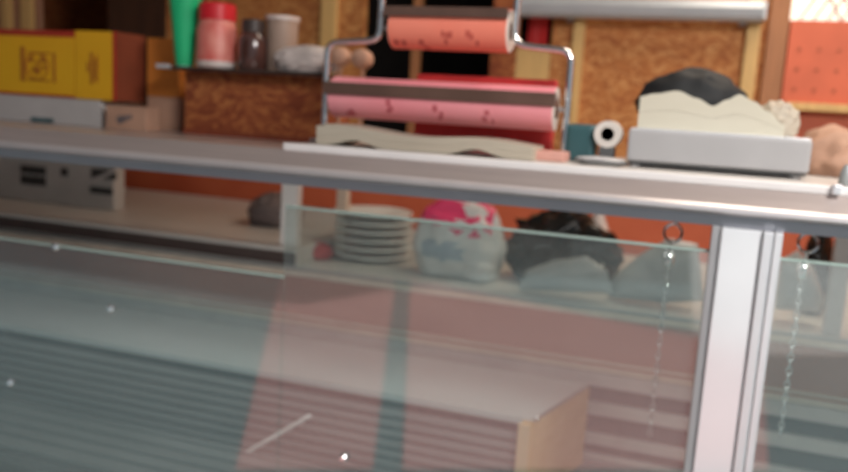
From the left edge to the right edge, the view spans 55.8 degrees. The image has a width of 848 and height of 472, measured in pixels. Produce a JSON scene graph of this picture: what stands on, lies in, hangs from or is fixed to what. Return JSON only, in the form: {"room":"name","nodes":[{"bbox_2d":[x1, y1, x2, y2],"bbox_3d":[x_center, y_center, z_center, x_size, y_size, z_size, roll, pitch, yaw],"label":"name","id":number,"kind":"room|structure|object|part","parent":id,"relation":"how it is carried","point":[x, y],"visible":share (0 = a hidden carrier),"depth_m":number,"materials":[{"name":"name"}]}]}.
{"room":"food shop","nodes":[
{"label":"food shop","id":0,"kind":"room"},
{"bbox_2d":[43,0,107,30],"bbox_3d":[-2.126,-0.603,3.125,0.080,2.550,2.750,6,10,18],"label":"wall","id":1,"kind":"structure","parent":0,"point":[58,15],"depth_m":4.00,"materials":[{"name":"brown wood"}]},
{"bbox_2d":[0,0,847,268],"bbox_3d":[0.335,-0.358,2.517,5.000,2.550,0.030,6,10,18],"label":"wall","id":2,"kind":"structure","parent":0,"point":[620,56],"depth_m":2.44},
{"bbox_2d":[1,0,13,28],"bbox_3d":[-1.592,-1.091,3.046,0.040,1.400,0.024,6,10,18],"label":"trim","id":3,"kind":"structure","parent":2,"relation":"attached to","point":[7,10],"depth_m":3.08,"materials":[{"name":"brown wood"}]},
{"bbox_2d":[20,0,34,29],"bbox_3d":[-1.499,-1.081,3.016,0.049,1.400,0.024,6,10,18],"label":"trim","id":4,"kind":"structure","parent":2,"relation":"attached to","point":[27,7],"depth_m":3.04,"materials":[{"name":"brown wood"}]},
{"bbox_2d":[319,0,338,74],"bbox_3d":[-0.301,-0.946,2.623,0.056,1.400,0.024,6,10,18],"label":"trim","id":5,"kind":"structure","parent":2,"relation":"attached to","point":[329,8],"depth_m":2.65,"materials":[{"name":"brown wood"}]},
{"bbox_2d":[407,0,423,133],"bbox_3d":[-0.040,-0.392,2.748,0.028,2.500,0.030,6,10,18],"label":"trim","id":6,"kind":"structure","parent":2,"relation":"attached to","point":[415,64],"depth_m":2.71,"materials":[{"name":"brown wood"}]},
{"bbox_2d":[527,18,548,43],"bbox_3d":[0.364,-0.814,2.443,0.065,0.474,0.016,6,10,18],"label":"cloth","id":7,"kind":"object","parent":2,"relation":"hanging from","point":[538,28],"visible":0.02,"depth_m":2.47,"materials":[{"name":"fabric"}]},
{"bbox_2d":[570,19,585,123],"bbox_3d":[0.482,-0.858,2.367,0.033,1.400,0.024,6,10,18],"label":"trim","id":8,"kind":"structure","parent":2,"relation":"attached to","point":[579,29],"depth_m":2.41,"materials":[{"name":"brown wood"}]},
{"bbox_2d":[520,0,767,25],"bbox_3d":[0.617,-0.649,2.313,0.689,0.060,0.094,6,10,18],"label":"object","id":9,"kind":"object","parent":2,"relation":"attached to","point":[741,11],"visible":0.99,"depth_m":2.26,"materials":[{"name":"grey metal"}]},
{"bbox_2d":[740,0,764,100],"bbox_3d":[0.942,-0.806,2.216,0.037,1.400,0.024,6,10,18],"label":"trim","id":10,"kind":"structure","parent":2,"relation":"attached to","point":[752,41],"depth_m":2.25,"materials":[{"name":"brown wood"}]},
{"bbox_2d":[759,0,791,105],"bbox_3d":[1.002,-0.799,2.197,0.052,1.400,0.024,6,10,18],"label":"trim","id":11,"kind":"structure","parent":2,"relation":"attached to","point":[780,10],"depth_m":2.23,"materials":[{"name":"brown wood"}]},
{"bbox_2d":[781,20,847,104],"bbox_3d":[1.152,-0.473,2.192,0.297,0.223,0.020,6,10,18],"label":"calendar","id":12,"kind":"object","parent":2,"relation":"attached to","point":[816,63],"visible":0.94,"depth_m":2.21,"materials":[{"name":"paper"}]},
{"bbox_2d":[785,102,847,112],"bbox_3d":[1.156,-0.350,2.199,0.301,0.022,0.039,6,10,18],"label":"trim","id":13,"kind":"structure","parent":2,"relation":"attached to","point":[800,106],"depth_m":2.20,"materials":[{"name":"brown wood"}]},
{"bbox_2d":[790,0,847,20],"bbox_3d":[1.139,-0.692,2.168,0.270,0.217,0.016,6,10,18],"label":"window","id":14,"kind":"structure","parent":2,"relation":"in","point":[814,10],"depth_m":2.19,"materials":[{"name":"beige glass"}]},
{"bbox_2d":[363,0,552,132],"bbox_3d":[0.730,-0.518,3.666,5.000,2.550,0.080,6,10,18],"label":"window","id":15,"kind":"structure","parent":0,"point":[388,63],"depth_m":3.83,"materials":[{"name":"glass"}]},
{"bbox_3d":[0.141,0.976,2.381,5.000,0.060,3.100,6,10,18],"label":"floor","id":16,"kind":"structure","parent":0,"visible":0},
{"bbox_2d":[0,205,783,471],"bbox_3d":[-0.905,0.368,1.924,3.076,1.160,0.567,6,10,18],"label":"display case","id":17,"kind":"object","parent":16,"relation":"on","point":[711,374],"visible":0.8,"depth_m":1.76,"materials":[{"name":"clear glass"}]},
{"bbox_2d":[246,414,310,451],"bbox_3d":[-0.316,0.422,1.677,0.171,0.132,0.008,6,10,18],"label":"rod","id":18,"kind":"object","parent":17,"relation":"in","point":[308,416],"visible":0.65,"depth_m":1.67,"materials":[{"name":"silver metal"}]},
{"bbox_2d":[0,288,590,471],"bbox_3d":[-0.986,0.274,2.023,2.742,0.188,0.272,6,10,18],"label":"box","id":19,"kind":"object","parent":17,"relation":"in","point":[387,411],"visible":1,"depth_m":1.72,"materials":[{"name":"white cardboard"}]},
{"bbox_3d":[0.280,0.331,1.603,0.006,0.005,0.269,9,11,33],"label":"edge trim","id":20,"kind":"part","parent":19,"relation":"part of","materials":[{"name":"cardboard"}]},
{"bbox_3d":[-0.808,0.150,2.147,3.076,0.023,0.028,6,10,18],"label":"trim","id":21,"kind":"part","parent":17,"relation":"part of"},
{"bbox_3d":[-0.800,0.036,2.131,3.076,0.012,0.024,6,10,18],"label":"step trim","id":22,"kind":"part","parent":17,"relation":"part of","materials":[{"name":"clear glass"}]},
{"bbox_3d":[0.415,0.559,1.224,0.052,1.160,0.043,6,10,18],"label":"post","id":23,"kind":"part","parent":17,"relation":"part of","materials":[{"name":"white metal"}]},
{"bbox_2d":[0,227,847,471],"bbox_3d":[-0.194,0.470,2.396,4.150,0.893,0.745,6,10,18],"label":"ledge","id":24,"kind":"object","parent":16,"relation":"on","point":[407,269],"visible":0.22,"depth_m":1.89,"materials":[{"name":"white laminate"}]},
{"bbox_2d":[0,188,335,265],"bbox_3d":[-1.163,-0.103,2.647,2.042,0.042,0.745,6,10,18],"label":"shelf","id":25,"kind":"object","parent":24,"relation":"on","point":[217,226],"visible":0.54,"depth_m":2.24,"materials":[{"name":"white laminate"}]},
{"bbox_2d":[0,157,124,210],"bbox_3d":[-1.267,-0.190,2.537,0.759,0.150,0.068,6,10,18],"label":"box","id":26,"kind":"object","parent":25,"relation":"on","point":[88,186],"visible":0.82,"depth_m":2.47,"materials":[{"name":"plastic"}]},
{"bbox_3d":[-0.971,-0.178,2.407,0.116,0.062,0.012,6,10,18],"label":"lever","id":27,"kind":"part","parent":26,"relation":"part of","materials":[{"name":"grey plastic"}]},
{"bbox_2d":[247,191,302,227],"bbox_3d":[-0.434,-0.078,2.336,0.168,0.101,0.165,6,10,18],"label":"bag","id":28,"kind":"object","parent":25,"relation":"on","point":[264,210],"visible":0.62,"depth_m":2.27,"materials":[{"name":"grey plastic"}]},
{"bbox_2d":[313,241,333,259],"bbox_3d":[-0.278,0.036,2.106,0.084,0.047,0.070,9,11,30],"label":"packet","id":29,"kind":"object","parent":24,"relation":"on","point":[322,251],"visible":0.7,"depth_m":2.08,"materials":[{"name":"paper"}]},
{"bbox_2d":[333,248,410,261],"bbox_3d":[-0.139,0.050,2.145,0.210,0.020,0.210,6,10,18],"label":"plate","id":30,"kind":"object","parent":24,"relation":"on","point":[365,257],"visible":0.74,"depth_m":2.11,"materials":[{"name":"white ceramic"}]},
{"bbox_2d":[334,241,412,253],"bbox_3d":[-0.135,0.029,2.141,0.210,0.020,0.210,6,10,18],"label":"plate","id":31,"kind":"object","parent":30,"relation":"on","point":[394,247],"visible":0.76,"depth_m":2.11,"materials":[{"name":"white ceramic"}]},
{"bbox_2d":[333,232,410,245],"bbox_3d":[-0.139,0.007,2.139,0.210,0.020,0.210,6,10,18],"label":"plate","id":32,"kind":"object","parent":31,"relation":"on","point":[375,241],"visible":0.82,"depth_m":2.11,"materials":[{"name":"white ceramic"}]},
{"bbox_2d":[334,224,412,236],"bbox_3d":[-0.135,-0.015,2.134,0.210,0.020,0.210,6,10,18],"label":"plate","id":33,"kind":"object","parent":32,"relation":"on","point":[352,228],"visible":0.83,"depth_m":2.10,"materials":[{"name":"white ceramic"}]},
{"bbox_2d":[335,215,413,228],"bbox_3d":[-0.131,-0.036,2.130,0.210,0.020,0.210,6,10,18],"label":"plate","id":34,"kind":"object","parent":33,"relation":"on","point":[370,224],"visible":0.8,"depth_m":2.09,"materials":[{"name":"white ceramic"}]},
{"bbox_2d":[334,205,412,220],"bbox_3d":[-0.135,-0.059,2.128,0.210,0.020,0.210,6,10,18],"label":"plate","id":35,"kind":"object","parent":34,"relation":"on","point":[382,210],"visible":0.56,"depth_m":2.17,"materials":[{"name":"white ceramic"}]},
{"bbox_2d":[0,119,847,335],"bbox_3d":[-0.352,-0.059,1.782,4.180,0.323,0.770,6,10,18],"label":"countertop","id":36,"kind":"structure","parent":24,"relation":"on","point":[177,152],"depth_m":1.28,"materials":[{"name":"metal"}]},
{"bbox_2d":[0,93,140,126],"bbox_3d":[-0.999,-0.332,2.082,0.514,0.065,0.151,6,10,18],"label":"box","id":37,"kind":"object","parent":36,"relation":"on","point":[42,109],"visible":0.76,"depth_m":1.98,"materials":[{"name":"grey cardboard"}]},
{"bbox_2d":[0,29,75,97],"bbox_3d":[-1.052,-0.449,2.076,0.482,0.159,0.143,6,10,18],"label":"carton","id":38,"kind":"object","parent":37,"relation":"on","point":[32,62],"visible":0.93,"depth_m":1.97,"materials":[{"name":"yellow cardboard"}]},
{"bbox_2d":[75,30,145,101],"bbox_3d":[-0.770,-0.415,1.965,0.120,0.162,0.110,6,10,18],"label":"carton","id":39,"kind":"object","parent":37,"relation":"on","point":[109,66],"visible":0.99,"depth_m":1.92,"materials":[{"name":"yellow cardboard"}]},
{"bbox_3d":[-0.715,-0.409,1.949,0.004,0.162,0.105,6,10,18],"label":"panel","id":40,"kind":"part","parent":39,"relation":"part of","materials":[{"name":"orange cardboard"}]},
{"bbox_2d":[106,105,158,130],"bbox_3d":[-0.696,-0.282,1.910,0.114,0.056,0.051,6,10,18],"label":"cardboard box","id":41,"kind":"object","parent":36,"relation":"on","point":[124,117],"visible":1,"depth_m":1.89,"materials":[{"name":"brown cardboard"}]},
{"bbox_2d":[147,96,184,130],"bbox_3d":[-0.627,-0.308,2.017,0.093,0.081,0.100,6,10,18],"label":"cardboard box","id":42,"kind":"object","parent":36,"relation":"on","point":[171,109],"visible":0.58,"depth_m":1.97,"materials":[{"name":"beige cardboard"}]},
{"bbox_2d":[147,38,196,97],"bbox_3d":[-0.622,-0.418,2.002,0.093,0.141,0.100,6,10,18],"label":"carton","id":43,"kind":"object","parent":42,"relation":"on","point":[160,82],"visible":0.56,"depth_m":1.96,"materials":[{"name":"orange cardboard"}]},
{"bbox_2d":[156,64,348,142],"bbox_3d":[-0.388,-0.309,1.874,0.426,0.157,0.194,6,10,18],"label":"shelf","id":44,"kind":"object","parent":36,"relation":"on","point":[225,102],"visible":0.8,"depth_m":1.82,"materials":[{"name":"wood"}]},
{"bbox_2d":[169,0,201,66],"bbox_3d":[-0.551,-0.476,1.845,0.078,0.168,0.078,6,10,18],"label":"tumbler","id":45,"kind":"object","parent":44,"relation":"on","point":[184,13],"visible":0.87,"depth_m":1.82,"materials":[{"name":"plastic"}]},
{"bbox_2d":[196,2,237,68],"bbox_3d":[-0.471,-0.454,1.821,0.092,0.143,0.092,6,10,18],"label":"lidded jar","id":46,"kind":"object","parent":44,"relation":"on","point":[216,31],"visible":0.9,"depth_m":1.78,"materials":[{"name":"red plastic"}]},
{"bbox_3d":[-0.468,-0.506,1.812,0.085,0.037,0.085,6,10,18],"label":"lid","id":47,"kind":"part","parent":46,"relation":"part of","materials":[{"name":"red plastic"}]},
{"bbox_2d":[237,19,266,69],"bbox_3d":[-0.384,-0.428,1.794,0.066,0.110,0.066,6,10,18],"label":"jar","id":48,"kind":"object","parent":44,"relation":"on","point":[252,42],"visible":0.94,"depth_m":1.77,"materials":[{"name":"brown glass"}]},
{"bbox_3d":[-0.381,-0.468,1.788,0.053,0.028,0.053,6,10,18],"label":"lid","id":49,"kind":"part","parent":48,"relation":"part of","materials":[{"name":"grey metal"}]},
{"bbox_2d":[161,66,342,77],"bbox_3d":[-0.398,-0.374,1.820,0.425,0.007,0.095,6,10,18],"label":"shelf","id":50,"kind":"object","parent":44,"relation":"attached to","point":[195,72],"depth_m":1.80,"materials":[{"name":"metal"}]},
{"bbox_2d":[265,15,299,70],"bbox_3d":[-0.322,-0.433,1.810,0.078,0.122,0.078,6,10,18],"label":"cup","id":51,"kind":"object","parent":44,"relation":"on","point":[281,30],"visible":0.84,"depth_m":1.78,"materials":[{"name":"plastic"}]},
{"bbox_2d":[274,45,342,72],"bbox_3d":[-0.251,-0.388,1.754,0.176,0.061,0.062,6,10,18],"label":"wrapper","id":52,"kind":"object","parent":44,"relation":"on","point":[301,58],"visible":0.68,"depth_m":1.74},
{"bbox_2d":[330,47,350,123],"bbox_3d":[-0.179,-0.291,1.681,0.041,0.208,0.054,6,10,18],"label":"handle","id":53,"kind":"object","parent":36,"relation":"on","point":[340,56],"visible":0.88,"depth_m":1.65,"materials":[{"name":"wood"}]},
{"bbox_2d":[351,49,373,124],"bbox_3d":[-0.132,-0.285,1.666,0.040,0.205,0.054,6,10,18],"label":"handle","id":54,"kind":"object","parent":36,"relation":"on","point":[363,59],"visible":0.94,"depth_m":1.64,"materials":[{"name":"wood"}]},
{"bbox_2d":[283,142,847,196],"bbox_3d":[0.698,-0.082,1.262,1.839,0.016,0.442,6,10,18],"label":"board","id":55,"kind":"object","parent":36,"relation":"on","point":[811,184],"visible":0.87,"depth_m":1.23,"materials":[{"name":"white laminate"}]},
{"bbox_2d":[316,124,543,160],"bbox_3d":[0.008,-0.164,1.377,0.383,0.036,0.090,6,10,18],"label":"paper sheets","id":56,"kind":"object","parent":55,"relation":"on","point":[329,134],"visible":0.98,"depth_m":1.34,"materials":[{"name":"white paper"}]},
{"bbox_2d":[309,0,574,150],"bbox_3d":[0.038,-0.335,1.411,0.471,0.367,0.101,6,10,18],"label":"stand","id":57,"kind":"object","parent":55,"relation":"on","point":[329,87],"visible":0.81,"depth_m":1.36,"materials":[{"name":"silver metal"}]},
{"bbox_2d":[327,76,559,130],"bbox_3d":[0.030,-0.236,1.417,0.414,0.074,0.075,6,10,18],"label":"paper roll","id":58,"kind":"object","parent":57,"relation":"on","point":[526,117],"visible":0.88,"depth_m":1.39,"materials":[{"name":"pink paper"}]},
{"bbox_2d":[387,9,513,52],"bbox_3d":[0.048,-0.362,1.404,0.218,0.073,0.073,6,10,18],"label":"paper roll","id":59,"kind":"object","parent":57,"relation":"on","point":[404,32],"visible":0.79,"depth_m":1.38,"materials":[{"name":"pink paper"}]},
{"bbox_2d":[414,74,558,152],"bbox_3d":[0.111,-0.223,1.472,0.259,0.136,0.030,6,10,18],"label":"sheets","id":60,"kind":"object","parent":55,"relation":"on","point":[543,138],"visible":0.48,"depth_m":1.45,"materials":[{"name":"paper"}]},
{"bbox_2d":[536,150,569,161],"bbox_3d":[0.212,-0.133,1.327,0.052,0.016,0.060,6,10,18],"label":"pad","id":61,"kind":"object","parent":55,"relation":"on","point":[541,155],"visible":0.83,"depth_m":1.30,"materials":[{"name":"paper"}]},
{"bbox_2d":[565,123,597,160],"bbox_3d":[0.270,-0.160,1.367,0.050,0.063,0.060,6,10,18],"label":"box","id":62,"kind":"object","parent":55,"relation":"on","point":[580,140],"visible":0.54,"depth_m":1.34,"materials":[{"name":"cardboard"}]},
{"bbox_2d":[574,156,627,166],"bbox_3d":[0.281,-0.119,1.273,0.086,0.014,0.049,6,10,18],"label":"oval dish","id":63,"kind":"object","parent":55,"relation":"on","point":[586,160],"visible":1,"depth_m":1.26,"materials":[{"name":"white ceramic"}]},
{"bbox_2d":[594,121,622,157],"bbox_3d":[0.307,-0.156,1.334,0.044,0.071,0.040,6,10,18],"label":"tape roll","id":64,"kind":"object","parent":55,"relation":"on","point":[608,134],"visible":0.93,"depth_m":1.31,"materials":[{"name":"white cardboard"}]},
{"bbox_2d":[626,127,812,178],"bbox_3d":[0.489,-0.143,1.348,0.269,0.063,0.220,6,10,18],"label":"tray","id":65,"kind":"object","parent":55,"relation":"on","point":[790,156],"visible":0.98,"depth_m":1.24,"materials":[{"name":"grey plastic"}]},
{"bbox_2d":[634,67,747,118],"bbox_3d":[0.462,-0.236,1.387,0.188,0.112,0.090,6,10,18],"label":"bag","id":66,"kind":"object","parent":65,"relation":"on","point":[712,87],"visible":0.36,"depth_m":1.35,"materials":[{"name":"plastic"}]},
{"bbox_2d":[637,91,784,136],"bbox_3d":[0.463,-0.199,1.293,0.219,0.061,0.075,6,10,18],"label":"paper sheets","id":67,"kind":"object","parent":65,"relation":"on","point":[672,110],"visible":0.96,"depth_m":1.26,"materials":[{"name":"white paper"}]},
{"bbox_3d":[0.491,-0.173,1.343,0.265,0.003,0.211,6,10,18],"label":"weighing plate","id":68,"kind":"part","parent":65,"relation":"part of","materials":[{"name":"metal"}]},
{"bbox_2d":[761,100,799,136],"bbox_3d":[0.561,-0.186,1.273,0.070,0.060,0.094,6,10,18],"label":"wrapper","id":69,"kind":"object","parent":65,"relation":"on","point":[788,116],"visible":0.52,"depth_m":1.24,"materials":[{"name":"white paper"}]},
{"bbox_2d":[803,124,847,177],"bbox_3d":[0.704,-0.146,1.371,0.122,0.090,0.140,6,10,18],"label":"bag","id":70,"kind":"object","parent":55,"relation":"on","point":[829,153],"visible":0.66,"depth_m":1.33,"materials":[{"name":"paper"}]},
{"bbox_2d":[837,165,847,186],"bbox_3d":[0.595,-0.085,1.127,0.020,0.030,0.020,6,10,18],"label":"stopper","id":71,"kind":"object","parent":55,"relation":"on","point":[843,177],"visible":0.85,"depth_m":1.12,"materials":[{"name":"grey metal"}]},
{"bbox_2d":[647,222,683,436],"bbox_3d":[0.366,0.136,1.227,0.029,0.365,0.019,4,9,3],"label":"hanging chain","id":72,"kind":"object","parent":36,"relation":"hanging from","point":[668,259],"visible":0.99,"depth_m":1.22,"materials":[{"name":"silver metal"}]},
{"bbox_2d":[778,234,819,436],"bbox_3d":[0.542,0.138,1.167,0.029,0.328,0.019,4,9,3],"label":"hanging chain","id":73,"kind":"object","parent":36,"relation":"hanging from","point":[802,270],"visible":0.98,"depth_m":1.16,"materials":[{"name":"silver metal"}]},
{"bbox_2d":[413,199,506,281],"bbox_3d":[0.089,0.002,1.974,0.242,0.197,0.136,6,10,18],"label":"bag","id":74,"kind":"object","parent":24,"relation":"on","point":[469,253],"visible":0.98,"depth_m":1.92,"materials":[{"name":"white plastic"}]},
{"bbox_2d":[505,210,623,282],"bbox_3d":[0.342,0.020,1.966,0.300,0.192,0.188,6,10,18],"label":"sack","id":75,"kind":"object","parent":24,"relation":"on","point":[525,251],"visible":0.8,"depth_m":1.91,"materials":[{"name":"plastic"}]},
{"bbox_2d":[518,256,612,293],"bbox_3d":[0.322,0.089,1.810,0.213,0.096,0.053,6,9,13],"label":"bag","id":76,"kind":"object","parent":24,"relation":"on","point":[578,274],"visible":1,"depth_m":1.79,"materials":[{"name":"plastic"}]},
{"bbox_2d":[593,214,608,230],"bbox_3d":[0.449,-0.014,2.062,0.078,0.198,0.067,6,10,18],"label":"bag","id":77,"kind":"object","parent":24,"relation":"on","point":[600,220],"visible":0.16,"depth_m":2.04,"materials":[{"name":"white plastic"}]},
{"bbox_2d":[608,238,702,302],"bbox_3d":[0.521,0.077,1.783,0.207,0.150,0.064,6,10,18],"label":"bag","id":78,"kind":"object","parent":24,"relation":"on","point":[642,279],"visible":0.84,"depth_m":1.76,"materials":[{"name":"plastic"}]},
{"bbox_2d":[775,250,823,312],"bbox_3d":[0.798,0.096,1.691,0.092,0.132,0.062,6,10,18],"label":"bag","id":79,"kind":"object","parent":24,"relation":"on","point":[812,297],"visible":0.84,"depth_m":1.68,"materials":[{"name":"plastic"}]},
{"bbox_2d":[802,235,832,314],"bbox_3d":[0.881,0.073,1.798,0.067,0.209,0.088,6,10,18],"label":"bag","id":80,"kind":"object","parent":24,"relation":"on","point":[824,252],"visible":0.48,"depth_m":1.76,"materials":[{"name":"black plastic"}]},
{"bbox_2d":[752,257,847,471],"bbox_3d":[1.055,0.606,1.286,1.073,1.124,0.563,6,10,18],"label":"glass panel","id":81,"kind":"object","parent":16,"relation":"on","point":[814,436],"visible":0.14,"depth_m":1.63,"materials":[{"name":"clear glass"}]},
{"bbox_3d":[1.154,0.370,1.505,1.073,0.023,0.028,6,10,18],"label":"trim","id":82,"kind":"part","parent":81,"relation":"part of","materials":[{"name":"clear glass"}]},
{"bbox_3d":[1.161,0.257,1.489,1.073,0.012,0.024,6,10,18],"label":"step trim","id":83,"kind":"part","parent":81,"relation":"part of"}
]}

